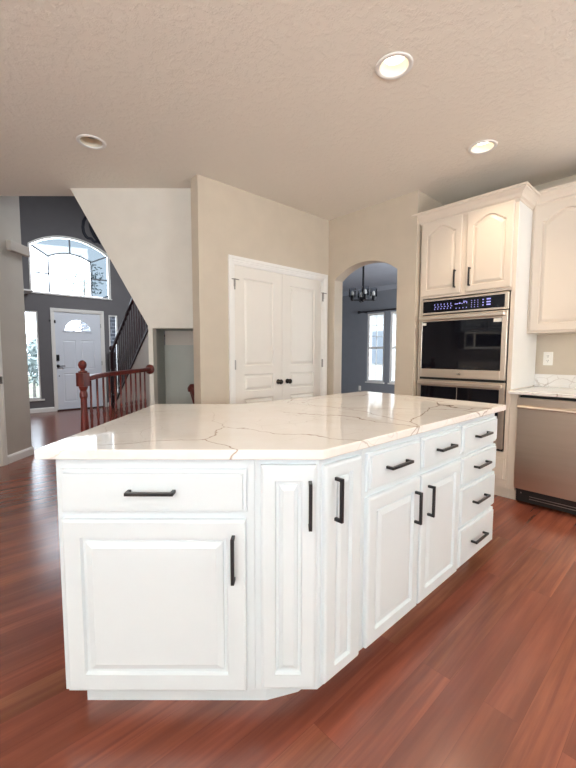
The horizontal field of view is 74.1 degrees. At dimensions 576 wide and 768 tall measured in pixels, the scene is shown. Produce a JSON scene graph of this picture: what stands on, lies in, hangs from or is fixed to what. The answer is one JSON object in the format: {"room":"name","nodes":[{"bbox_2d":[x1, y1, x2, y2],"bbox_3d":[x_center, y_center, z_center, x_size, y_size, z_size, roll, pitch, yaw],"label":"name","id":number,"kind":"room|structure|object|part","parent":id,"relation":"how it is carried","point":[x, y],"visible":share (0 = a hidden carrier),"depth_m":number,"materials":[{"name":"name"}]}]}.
{"room":"kitchen","nodes":[
{"label":"kitchen","id":0,"kind":"room"},
{"bbox_2d":[0,196,31,454],"bbox_3d":[-3.147,-1.653,2.644,0.120,5.300,3.530,0,5,0],"label":"wall","id":1,"kind":"structure","parent":0,"point":[12,307],"depth_m":4.28,"materials":[{"name":"beige paint"}]},
{"bbox_2d":[0,329,7,465],"bbox_3d":[-3.140,-0.139,3.626,0.139,2.127,0.964,0,5,0],"label":"door frame","id":2,"kind":"structure","parent":1,"relation":"attached to","point":[3,436],"depth_m":4.11,"materials":[{"name":"white paint"}]},
{"bbox_2d":[6,240,29,256],"bbox_3d":[-3.060,-1.536,4.333,0.055,0.110,0.320,0,5,0],"label":"door chime","id":3,"kind":"object","parent":1,"relation":"attached to","point":[12,246],"visible":1,"depth_m":4.29,"materials":[{"name":"beige plastic"}]},
{"bbox_2d":[8,446,33,463],"bbox_3d":[-3.084,0.818,4.411,0.014,0.095,0.425,0,5,0],"label":"baseboard","id":4,"kind":"structure","parent":1,"relation":"attached to","point":[16,456],"depth_m":4.39,"materials":[{"name":"white paint"}]},
{"bbox_2d":[19,196,145,408],"bbox_3d":[-4.658,-2.093,8.180,3.700,5.300,0.140,-4,6,-42],"label":"wall","id":5,"kind":"structure","parent":0,"point":[40,216],"depth_m":7.93,"materials":[{"name":"grey paint"}]},
{"bbox_2d":[24,289,32,293],"bbox_3d":[-5.260,-1.784,7.242,0.640,0.030,0.470,-4,6,-42],"label":"plant ledge","id":6,"kind":"object","parent":5,"relation":"attached to","point":[26,291],"visible":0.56,"depth_m":7.32,"materials":[{"name":"white paint"}]},
{"bbox_2d":[25,310,41,399],"bbox_3d":[-5.202,-0.584,7.764,0.240,1.795,0.050,-4,6,-42],"label":"window","id":7,"kind":"structure","parent":5,"relation":"in","point":[35,312],"depth_m":7.81,"materials":[{"name":"white paint"}]},
{"bbox_2d":[29,399,44,401],"bbox_3d":[-5.172,0.331,7.801,0.340,0.035,0.045,-4,6,-42],"label":"trim","id":8,"kind":"structure","parent":5,"relation":"attached to","point":[32,399],"depth_m":7.81,"materials":[{"name":"white paint"}]},
{"bbox_2d":[30,407,54,412],"bbox_3d":[-5.287,0.554,7.714,0.990,0.095,0.014,-4,6,-42],"label":"baseboard","id":9,"kind":"structure","parent":5,"relation":"attached to","point":[46,409],"depth_m":7.89,"materials":[{"name":"white paint"}]},
{"bbox_2d":[29,237,109,298],"bbox_3d":[-4.622,-2.493,8.139,1.520,1.215,0.060,-4,6,-42],"label":"window","id":10,"kind":"structure","parent":5,"relation":"in","point":[99,267],"depth_m":8.30,"materials":[{"name":"glass"}]},
{"bbox_2d":[28,236,111,299],"bbox_3d":[-4.589,-2.486,8.103,1.580,1.246,0.040,-4,6,-42],"label":"trim","id":11,"kind":"structure","parent":5,"relation":"attached to","point":[46,236],"depth_m":8.09,"materials":[{"name":"white paint"}]},
{"bbox_2d":[49,312,102,409],"bbox_3d":[-4.580,-0.496,8.305,1.017,2.073,0.100,-4,6,-42],"label":"entry door","id":12,"kind":"structure","parent":5,"relation":"in","point":[72,347],"depth_m":8.28,"materials":[{"name":"paint"}]},
{"bbox_3d":[-4.554,-1.259,8.263,0.570,0.285,0.016,-4,6,-42],"label":"fanlight frame","id":13,"kind":"part","parent":12,"relation":"part of","materials":[{"name":"glass"}]},
{"bbox_2d":[50,308,106,410],"bbox_3d":[-4.574,-0.531,8.356,1.040,2.160,0.139,-4,6,-42],"label":"door frame","id":14,"kind":"structure","parent":5,"relation":"attached to","point":[52,310],"depth_m":8.07,"materials":[{"name":"white paint"}]},
{"bbox_2d":[108,315,118,393],"bbox_3d":[-4.032,-0.673,8.825,0.195,1.810,0.050,-4,6,-42],"label":"window","id":15,"kind":"structure","parent":5,"relation":"in","point":[109,316],"depth_m":8.80,"materials":[{"name":"white paint"}]},
{"bbox_2d":[70,188,192,405],"bbox_3d":[-1.369,-0.449,3.686,1.300,2.740,0.100,0,5,0],"label":"wall","id":16,"kind":"structure","parent":0,"point":[145,233],"depth_m":3.57,"materials":[{"name":"paint"}]},
{"bbox_2d":[156,329,193,403],"bbox_3d":[-0.915,0.154,3.944,0.830,1.500,0.320,0,5,0],"label":"wall niche","id":17,"kind":"object","parent":16,"relation":"in","point":[175,363],"visible":0.17,"depth_m":4.00,"materials":[{"name":"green paint"}]},
{"bbox_2d":[187,384,193,403],"bbox_3d":[-0.817,0.370,3.754,0.541,0.722,0.107,4,6,43],"label":"handrail","id":18,"kind":"object","parent":16,"relation":"attached to","point":[190,388],"visible":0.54,"depth_m":3.84,"materials":[{"name":"red wood"}]},
{"bbox_2d":[165,331,192,344],"bbox_3d":[-0.894,-0.485,4.029,0.790,0.149,0.050,0,5,0],"label":"wall","id":19,"kind":"structure","parent":0,"point":[171,337],"depth_m":4.00,"materials":[{"name":"beige paint"}]},
{"bbox_2d":[191,174,328,403],"bbox_3d":[-0.149,-0.471,4.003,1.800,2.740,0.120,-4,6,-42],"label":"wall","id":20,"kind":"structure","parent":0,"point":[226,219],"depth_m":3.50,"materials":[{"name":"beige paint"}]},
{"bbox_2d":[232,265,282,403],"bbox_3d":[-0.294,-0.115,3.819,0.644,2.033,0.095,-4,6,-42],"label":"pantry door","id":21,"kind":"structure","parent":20,"relation":"in","point":[258,293],"depth_m":3.80,"materials":[{"name":"white paint"}]},
{"bbox_3d":[-0.083,-0.023,3.995,0.054,0.054,0.060,-4,6,-42],"label":"knob","id":22,"kind":"part","parent":21,"relation":"part of","materials":[{"name":"brown metal"}]},
{"bbox_2d":[228,254,327,403],"bbox_3d":[-0.089,-0.166,4.069,1.349,2.120,0.139,-4,6,-42],"label":"door frame","id":23,"kind":"structure","parent":20,"relation":"attached to","point":[233,260],"depth_m":3.75,"materials":[{"name":"white paint"}]},
{"bbox_2d":[282,274,326,399],"bbox_3d":[0.186,-0.148,4.254,0.646,2.033,0.095,-4,6,-42],"label":"pantry door","id":24,"kind":"structure","parent":20,"relation":"in","point":[301,297],"depth_m":4.21,"materials":[{"name":"white paint"}]},
{"bbox_2d":[0,0,575,291],"bbox_3d":[0.375,-1.863,2.328,11.370,0.300,9.850,-4,6,-42],"label":"ceiling","id":25,"kind":"structure","parent":0,"point":[285,102],"depth_m":2.28,"materials":[{"name":"white paint"}]},
{"bbox_2d":[81,216,100,243],"bbox_3d":[-4.279,-3.402,8.305,0.392,0.652,0.020,-4,6,-42],"label":"chandelier","id":26,"kind":"object","parent":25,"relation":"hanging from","point":[96,240],"depth_m":8.28,"materials":[{"name":"black metal"}]},
{"bbox_2d":[76,134,105,149],"bbox_3d":[-1.421,-1.774,2.757,0.196,0.063,0.196,-4,6,-42],"label":"recessed light","id":27,"kind":"object","parent":25,"relation":"in","point":[88,141],"visible":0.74,"depth_m":2.80,"materials":[{"name":"white paint"}]},
{"bbox_2d":[349,266,376,302],"bbox_3d":[1.235,-1.685,6.260,0.357,0.670,0.357,-4,6,-45],"label":"chandelier","id":28,"kind":"object","parent":25,"relation":"hanging from","point":[363,296],"visible":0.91,"depth_m":6.26,"materials":[{"name":"black metal"}]},
{"bbox_3d":[1.121,-1.411,6.281,0.187,0.090,0.062,0,5,0],"label":"arm","id":29,"kind":"part","parent":28,"relation":"part of","materials":[{"name":"black metal"}]},
{"bbox_3d":[1.235,-1.700,6.259,0.034,0.580,0.034,0,5,0],"label":"stem","id":30,"kind":"part","parent":28,"relation":"part of","materials":[{"name":"black metal"}]},
{"bbox_3d":[1.348,-1.411,6.281,0.187,0.090,0.062,0,5,0],"label":"arm","id":31,"kind":"part","parent":28,"relation":"part of","materials":[{"name":"black metal"}]},
{"bbox_2d":[375,51,412,79],"bbox_3d":[0.563,-1.713,2.024,0.196,0.063,0.196,-4,6,-42],"label":"recessed light","id":32,"kind":"object","parent":25,"relation":"in","point":[394,65],"visible":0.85,"depth_m":2.06,"materials":[{"name":"white paint"}]},
{"bbox_2d":[468,140,497,154],"bbox_3d":[1.436,-1.774,2.814,0.196,0.063,0.196,-4,6,-42],"label":"recessed light","id":33,"kind":"object","parent":25,"relation":"in","point":[484,146],"visible":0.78,"depth_m":2.85,"materials":[{"name":"white paint"}]},
{"bbox_2d":[0,407,575,767],"bbox_3d":[-0.565,0.984,3.605,11.500,0.100,12.760,-4,6,-42],"label":"floor","id":34,"kind":"structure","parent":0,"point":[480,672],"depth_m":1.39,"materials":[{"name":"red wood"}]},
{"bbox_2d":[57,406,102,410],"bbox_3d":[-4.551,0.534,8.414,0.940,0.024,0.130,-4,6,-42],"label":"threshold","id":35,"kind":"object","parent":34,"relation":"on","point":[95,406],"visible":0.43,"depth_m":8.29,"materials":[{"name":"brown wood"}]},
{"bbox_2d":[76,360,153,431],"bbox_3d":[-1.419,0.374,3.253,0.092,1.167,0.912,1,5,12],"label":"railing","id":36,"kind":"object","parent":34,"relation":"on","point":[83,379],"visible":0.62,"depth_m":3.03,"materials":[{"name":"red wood"}]},
{"bbox_3d":[-1.509,0.407,2.841,0.066,1.167,0.066,1,5,12],"label":"newel post","id":37,"kind":"part","parent":36,"relation":"part of","materials":[{"name":"red wood"}]},
{"bbox_3d":[-1.412,-0.091,3.248,0.050,0.072,0.831,1,5,12],"label":"handrail","id":38,"kind":"part","parent":36,"relation":"part of","materials":[{"name":"red wood"}]},
{"bbox_2d":[113,327,164,412],"bbox_3d":[-2.753,-0.416,8.012,1.060,2.030,2.470,-4,6,-42],"label":"staircase","id":39,"kind":"structure","parent":34,"relation":"on","point":[141,358],"depth_m":7.42,"materials":[{"name":"brown wood"}]},
{"bbox_2d":[109,298,147,407],"bbox_3d":[-3.187,-0.899,7.694,0.107,3.003,2.368,-4,6,-42],"label":"stair railing","id":40,"kind":"object","parent":39,"relation":"on","point":[120,365],"visible":0.74,"depth_m":7.90,"materials":[{"name":"black metal"}]},
{"bbox_3d":[-3.948,-0.163,8.589,0.107,1.390,0.110,-4,6,-42],"label":"newel post","id":41,"kind":"part","parent":40,"relation":"part of","materials":[{"name":"brown wood"}]},
{"bbox_3d":[-3.172,-1.522,7.629,0.055,1.752,2.326,-4,6,-42],"label":"handrail","id":42,"kind":"part","parent":40,"relation":"part of","materials":[{"name":"brown wood"}]},
{"bbox_3d":[-3.087,-0.367,7.698,0.100,1.940,2.450,-4,6,-42],"label":"panel","id":43,"kind":"part","parent":39,"relation":"part of","materials":[{"name":"paint"}]},
{"bbox_2d":[56,459,256,699],"bbox_3d":[-0.422,0.637,1.714,0.630,0.888,1.052,0,5,0],"label":"base cabinet","id":44,"kind":"object","parent":34,"relation":"on","point":[157,557],"visible":0.9,"depth_m":1.22,"materials":[{"name":"white paint"}]},
{"bbox_3d":[-0.427,0.337,1.180,0.150,0.011,0.033,0,5,0],"label":"handle","id":45,"kind":"part","parent":44,"relation":"part of","materials":[{"name":"black metal"}]},
{"bbox_3d":[-0.423,0.337,1.205,0.585,0.139,0.020,0,5,0],"label":"drawer","id":46,"kind":"part","parent":44,"relation":"part of","materials":[{"name":"white paint"}]},
{"bbox_3d":[-0.427,0.718,1.235,0.583,0.579,0.020,0,5,0],"label":"door","id":47,"kind":"part","parent":44,"relation":"part of","materials":[{"name":"white paint"}]},
{"bbox_3d":[-0.173,0.553,1.197,0.011,0.148,0.033,0,5,0],"label":"handle","id":48,"kind":"part","parent":44,"relation":"part of","materials":[{"name":"black metal"}]},
{"bbox_2d":[35,391,505,459],"bbox_3d":[0.003,0.153,2.021,2.299,0.032,1.398,-4,6,-42],"label":"countertop","id":49,"kind":"structure","parent":44,"relation":"on","point":[323,427],"depth_m":1.53,"materials":[{"name":"white stone"}]},
{"bbox_2d":[254,449,361,699],"bbox_3d":[-0.086,0.639,1.696,0.399,0.888,1.056,-2,5,-23],"label":"base cabinet","id":50,"kind":"object","parent":34,"relation":"on","point":[308,512],"visible":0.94,"depth_m":1.24,"materials":[{"name":"white paint"}]},
{"bbox_3d":[0.001,0.625,1.228,0.175,0.746,0.020,0,5,0],"label":"door","id":51,"kind":"part","parent":50,"relation":"part of","materials":[{"name":"white paint"}]},
{"bbox_3d":[0.069,0.378,1.183,0.011,0.150,0.033,0,5,0],"label":"handle","id":52,"kind":"part","parent":50,"relation":"part of","materials":[{"name":"black metal"}]},
{"bbox_3d":[0.165,0.375,1.231,0.011,0.146,0.033,-4,6,-42],"label":"handle","id":53,"kind":"part","parent":50,"relation":"part of","materials":[{"name":"black metal"}]},
{"bbox_3d":[0.183,0.623,1.302,0.185,0.740,0.020,-4,6,-42],"label":"door","id":54,"kind":"part","parent":50,"relation":"part of","materials":[{"name":"white paint"}]},
{"bbox_2d":[359,423,460,650],"bbox_3d":[0.240,0.616,2.003,0.790,0.888,1.042,-4,6,-42],"label":"base cabinet","id":55,"kind":"object","parent":34,"relation":"on","point":[410,486],"visible":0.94,"depth_m":1.56,"materials":[{"name":"white paint"}]},
{"bbox_3d":[0.421,0.689,1.524,0.368,0.574,0.020,-4,6,-42],"label":"door","id":56,"kind":"part","parent":55,"relation":"part of","materials":[{"name":"white paint"}]},
{"bbox_3d":[0.421,0.310,1.494,0.368,0.142,0.020,-4,6,-42],"label":"drawer","id":57,"kind":"part","parent":55,"relation":"part of","materials":[{"name":"white paint"}]},
{"bbox_3d":[0.434,0.310,1.471,0.148,0.011,0.033,-4,6,-42],"label":"handle","id":58,"kind":"part","parent":55,"relation":"part of","materials":[{"name":"black metal"}]},
{"bbox_3d":[0.543,0.516,1.587,0.011,0.137,0.033,-4,6,-42],"label":"handle","id":59,"kind":"part","parent":55,"relation":"part of","materials":[{"name":"black metal"}]},
{"bbox_3d":[0.624,0.510,1.661,0.011,0.137,0.033,-4,6,-42],"label":"handle","id":60,"kind":"part","parent":55,"relation":"part of","materials":[{"name":"black metal"}]},
{"bbox_3d":[0.707,0.669,1.784,0.382,0.574,0.020,-4,6,-42],"label":"door","id":61,"kind":"part","parent":55,"relation":"part of","materials":[{"name":"white paint"}]},
{"bbox_3d":[0.708,0.290,1.754,0.382,0.142,0.020,-4,6,-42],"label":"drawer","id":62,"kind":"part","parent":55,"relation":"part of","materials":[{"name":"white paint"}]},
{"bbox_3d":[0.727,0.290,1.737,0.150,0.011,0.033,-4,6,-42],"label":"handle","id":63,"kind":"part","parent":55,"relation":"part of","materials":[{"name":"black metal"}]},
{"bbox_2d":[412,181,540,497],"bbox_3d":[1.747,-0.329,3.585,0.690,2.527,0.965,-4,6,-42],"label":"tall cabinet","id":64,"kind":"object","parent":34,"relation":"on","point":[480,244],"visible":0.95,"depth_m":3.22,"materials":[{"name":"white paint"}]},
{"bbox_3d":[1.397,-1.154,3.483,0.020,0.673,0.377,-4,6,-42],"label":"door","id":65,"kind":"part","parent":64,"relation":"part of","materials":[{"name":"white paint"}]},
{"bbox_3d":[1.473,-0.933,3.379,0.033,0.155,0.012,-4,6,-42],"label":"handle","id":66,"kind":"part","parent":64,"relation":"part of","materials":[{"name":"black metal"}]},
{"bbox_2d":[417,291,510,451],"bbox_3d":[1.718,-0.129,3.580,0.641,1.320,0.762,-4,6,-42],"label":"double oven","id":67,"kind":"object","parent":64,"relation":"in","point":[464,340],"visible":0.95,"depth_m":3.33,"materials":[{"name":"silver metal"}]},
{"bbox_3d":[1.523,-0.701,3.360,0.002,0.105,0.710,-4,6,-42],"label":"touch panel","id":68,"kind":"part","parent":67,"relation":"part of","materials":[{"name":"black glass"}]},
{"bbox_3d":[1.534,-0.702,3.366,0.022,0.139,0.760,-4,6,-42],"label":"control panel","id":69,"kind":"part","parent":67,"relation":"part of","materials":[{"name":"silver metal"}]},
{"bbox_3d":[1.559,-0.925,3.284,0.033,0.155,0.012,-4,6,-42],"label":"handle","id":70,"kind":"part","parent":64,"relation":"part of","materials":[{"name":"black metal"}]},
{"bbox_3d":[1.668,-1.530,3.416,0.470,0.105,0.965,-4,6,-42],"label":"crown moulding","id":71,"kind":"part","parent":64,"relation":"part of","materials":[{"name":"white paint"}]},
{"bbox_3d":[1.674,-1.129,3.180,0.020,0.673,0.365,-4,6,-42],"label":"door","id":72,"kind":"part","parent":64,"relation":"part of","materials":[{"name":"white paint"}]},
{"bbox_3d":[1.542,0.689,3.466,0.020,0.187,0.785,-4,6,-42],"label":"drawer","id":73,"kind":"part","parent":64,"relation":"part of","materials":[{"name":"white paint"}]},
{"bbox_3d":[2.053,-0.717,3.271,0.620,1.492,0.004,-4,6,-42],"label":"panel","id":74,"kind":"part","parent":64,"relation":"part of","materials":[{"name":"white paint"}]},
{"bbox_2d":[457,413,497,568],"bbox_3d":[0.705,0.583,2.425,0.466,0.888,1.042,-4,6,-42],"label":"base cabinet","id":75,"kind":"object","parent":34,"relation":"on","point":[477,456],"visible":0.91,"depth_m":2.03,"materials":[{"name":"white paint"}]},
{"bbox_3d":[1.030,0.831,2.092,0.456,0.204,0.020,-4,6,-42],"label":"drawer","id":76,"kind":"part","parent":75,"relation":"part of","materials":[{"name":"white paint"}]},
{"bbox_3d":[1.031,0.616,2.075,0.456,0.196,0.020,-4,6,-42],"label":"drawer","id":77,"kind":"part","parent":75,"relation":"part of","materials":[{"name":"white paint"}]},
{"bbox_3d":[1.031,0.429,2.060,0.456,0.145,0.020,-4,6,-42],"label":"drawer","id":78,"kind":"part","parent":75,"relation":"part of","materials":[{"name":"white paint"}]},
{"bbox_3d":[1.032,0.268,2.048,0.456,0.142,0.020,-4,6,-42],"label":"drawer","id":79,"kind":"part","parent":75,"relation":"part of","materials":[{"name":"white paint"}]},
{"bbox_3d":[1.040,0.831,2.066,0.165,0.011,0.033,-4,6,-42],"label":"handle","id":80,"kind":"part","parent":75,"relation":"part of","materials":[{"name":"black metal"}]},
{"bbox_3d":[1.041,0.616,2.050,0.165,0.011,0.033,-4,6,-42],"label":"handle","id":81,"kind":"part","parent":75,"relation":"part of","materials":[{"name":"black metal"}]},
{"bbox_3d":[1.041,0.429,2.035,0.165,0.011,0.033,-4,6,-42],"label":"handle","id":82,"kind":"part","parent":75,"relation":"part of","materials":[{"name":"black metal"}]},
{"bbox_3d":[1.041,0.268,2.022,0.165,0.011,0.033,-4,6,-42],"label":"handle","id":83,"kind":"part","parent":75,"relation":"part of","materials":[{"name":"black metal"}]},
{"bbox_2d":[506,394,519,499],"bbox_3d":[2.064,0.512,3.338,0.600,0.892,0.061,-4,6,-42],"label":"base cabinet","id":84,"kind":"object","parent":34,"relation":"on","point":[513,397],"visible":0.29,"depth_m":3.14,"materials":[{"name":"white paint"}]},
{"bbox_2d":[514,395,575,514],"bbox_3d":[2.244,0.529,3.044,0.650,0.865,0.604,-4,6,-42],"label":"dishwasher","id":85,"kind":"object","parent":34,"relation":"on","point":[545,450],"visible":1,"depth_m":2.93,"materials":[{"name":"silver metal"}]},
{"bbox_3d":[2.093,0.915,2.937,0.038,0.110,0.596,-4,6,-42],"label":"toe panel","id":86,"kind":"part","parent":85,"relation":"part of","materials":[{"name":"black plastic"}]},
{"bbox_3d":[2.022,0.198,2.814,0.048,0.025,0.580,-4,6,-42],"label":"handle","id":87,"kind":"part","parent":85,"relation":"part of","materials":[{"name":"silver metal"}]},
{"bbox_3d":[2.781,0.578,2.514,0.652,0.892,0.900,-4,6,-42],"label":"base cabinet","id":88,"kind":"object","parent":34,"relation":"on","visible":0},
{"bbox_2d":[508,386,575,397],"bbox_3d":[2.732,0.109,2.551,0.704,0.024,2.073,-4,6,-42],"label":"countertop","id":89,"kind":"structure","parent":88,"relation":"on","point":[534,390],"depth_m":3.02,"materials":[{"name":"white stone"}]},
{"bbox_2d":[341,289,396,393],"bbox_3d":[2.767,-0.794,8.157,0.120,2.740,4.600,-4,6,-42],"label":"wall","id":90,"kind":"structure","parent":0,"point":[354,325],"depth_m":9.18,"materials":[{"name":"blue paint"}]},
{"bbox_2d":[342,284,396,295],"bbox_3d":[2.692,-2.110,7.982,0.090,0.090,4.400,-4,6,-42],"label":"crown molding","id":91,"kind":"structure","parent":90,"relation":"attached to","point":[392,286],"depth_m":8.71,"materials":[{"name":"grey paint"}]},
{"bbox_2d":[365,381,383,383],"bbox_3d":[2.029,-0.034,8.931,0.050,0.030,0.515,-4,6,-42],"label":"trim","id":92,"kind":"structure","parent":90,"relation":"attached to","point":[365,381],"depth_m":8.89,"materials":[{"name":"white paint"}]},
{"bbox_2d":[367,312,384,381],"bbox_3d":[2.068,-0.847,8.901,0.050,1.595,0.475,-4,6,-42],"label":"window","id":93,"kind":"structure","parent":90,"relation":"in","point":[383,313],"depth_m":8.95,"materials":[{"name":"white paint"}]},
{"bbox_2d":[357,308,395,313],"bbox_3d":[2.247,-1.654,8.488,0.115,0.068,1.690,-4,6,-42],"label":"curtain rod","id":94,"kind":"object","parent":90,"relation":"attached to","point":[358,312],"visible":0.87,"depth_m":8.72,"materials":[{"name":"black metal"}]},
{"bbox_2d":[390,311,395,382],"bbox_3d":[2.485,-0.810,8.444,0.050,1.595,0.475,-4,6,-42],"label":"window","id":95,"kind":"structure","parent":90,"relation":"in","point":[392,347],"depth_m":8.58,"materials":[{"name":"white paint"}]},
{"bbox_2d":[327,190,425,395],"bbox_3d":[0.892,-0.479,4.122,0.140,2.740,1.105,-4,6,-42],"label":"wall","id":96,"kind":"structure","parent":0,"point":[387,231],"depth_m":3.82,"materials":[{"name":"beige paint"}]},
{"bbox_2d":[425,195,443,210],"bbox_3d":[1.484,-0.468,3.992,0.560,2.740,0.115,-4,6,-42],"label":"wall","id":97,"kind":"structure","parent":0,"point":[430,203],"depth_m":3.73,"materials":[{"name":"beige paint"}]},
{"bbox_2d":[533,175,575,385],"bbox_3d":[3.490,-0.331,2.297,0.120,2.740,5.330,-4,6,-42],"label":"wall","id":98,"kind":"structure","parent":0,"point":[563,346],"depth_m":3.40,"materials":[{"name":"beige paint"}]},
{"bbox_2d":[543,352,552,364],"bbox_3d":[2.356,-0.230,3.458,0.011,0.120,0.074,-4,6,-42],"label":"wall outlet","id":99,"kind":"object","parent":98,"relation":"attached to","point":[547,356],"visible":1,"depth_m":3.46,"materials":[{"name":"white plastic"}]},
{"bbox_2d":[527,181,575,334],"bbox_3d":[2.513,-0.988,2.943,0.380,1.155,1.070,-4,6,-42],"label":"upper cabinet","id":100,"kind":"object","parent":98,"relation":"attached to","point":[552,278],"visible":0.96,"depth_m":3.11,"materials":[{"name":"white paint"}]},
{"bbox_3d":[2.510,-1.511,2.899,0.370,0.105,1.070,-4,6,-42],"label":"crown moulding","id":101,"kind":"part","parent":100,"relation":"part of","materials":[{"name":"white paint"}]},
{"bbox_2d":[534,374,575,387],"bbox_3d":[2.985,0.023,2.775,0.021,0.112,2.073,-4,6,-42],"label":"backsplash","id":102,"kind":"structure","parent":98,"relation":"attached to","point":[546,380],"depth_m":3.41,"materials":[{"name":"white stone"}]},
{"label":"outside","id":103,"kind":"structure","parent":0,"visible":0},
{"bbox_2d":[28,376,38,397],"bbox_3d":[-10.366,0.079,17.399,32.000,0.100,20.400,-4,6,-42],"label":"lawn","id":104,"kind":"structure","parent":103,"point":[30,384],"depth_m":14.63,"materials":[{"name":"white plant"}]},
{"bbox_2d":[26,334,38,397],"bbox_3d":[-7.982,-0.558,11.939,1.383,2.038,1.362,1,5,11],"label":"evergreen shrub","id":105,"kind":"object","parent":104,"relation":"on","point":[32,348],"visible":0.3,"depth_m":11.70,"materials":[{"name":"green plant"}]},
{"bbox_2d":[65,257,90,296],"bbox_3d":[-10.326,-3.361,19.455,1.796,6.437,1.852,-4,6,-42],"label":"street tree","id":106,"kind":"object","parent":104,"relation":"on","point":[84,290],"visible":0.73,"depth_m":19.08,"materials":[{"name":"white plant"}]},
{"bbox_2d":[81,297,117,390],"bbox_3d":[-5.019,-0.799,10.206,0.250,2.800,2.500,-4,6,-42],"label":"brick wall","id":107,"kind":"structure","parent":104,"relation":"on","point":[112,319],"depth_m":9.21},
{"bbox_2d":[370,314,395,380],"bbox_3d":[4.840,-2.741,19.792,6.600,5.200,8.600,-4,6,-42],"label":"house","id":108,"kind":"structure","parent":104,"relation":"on","point":[378,374],"depth_m":16.44,"materials":[{"name":"white"}]}
]}

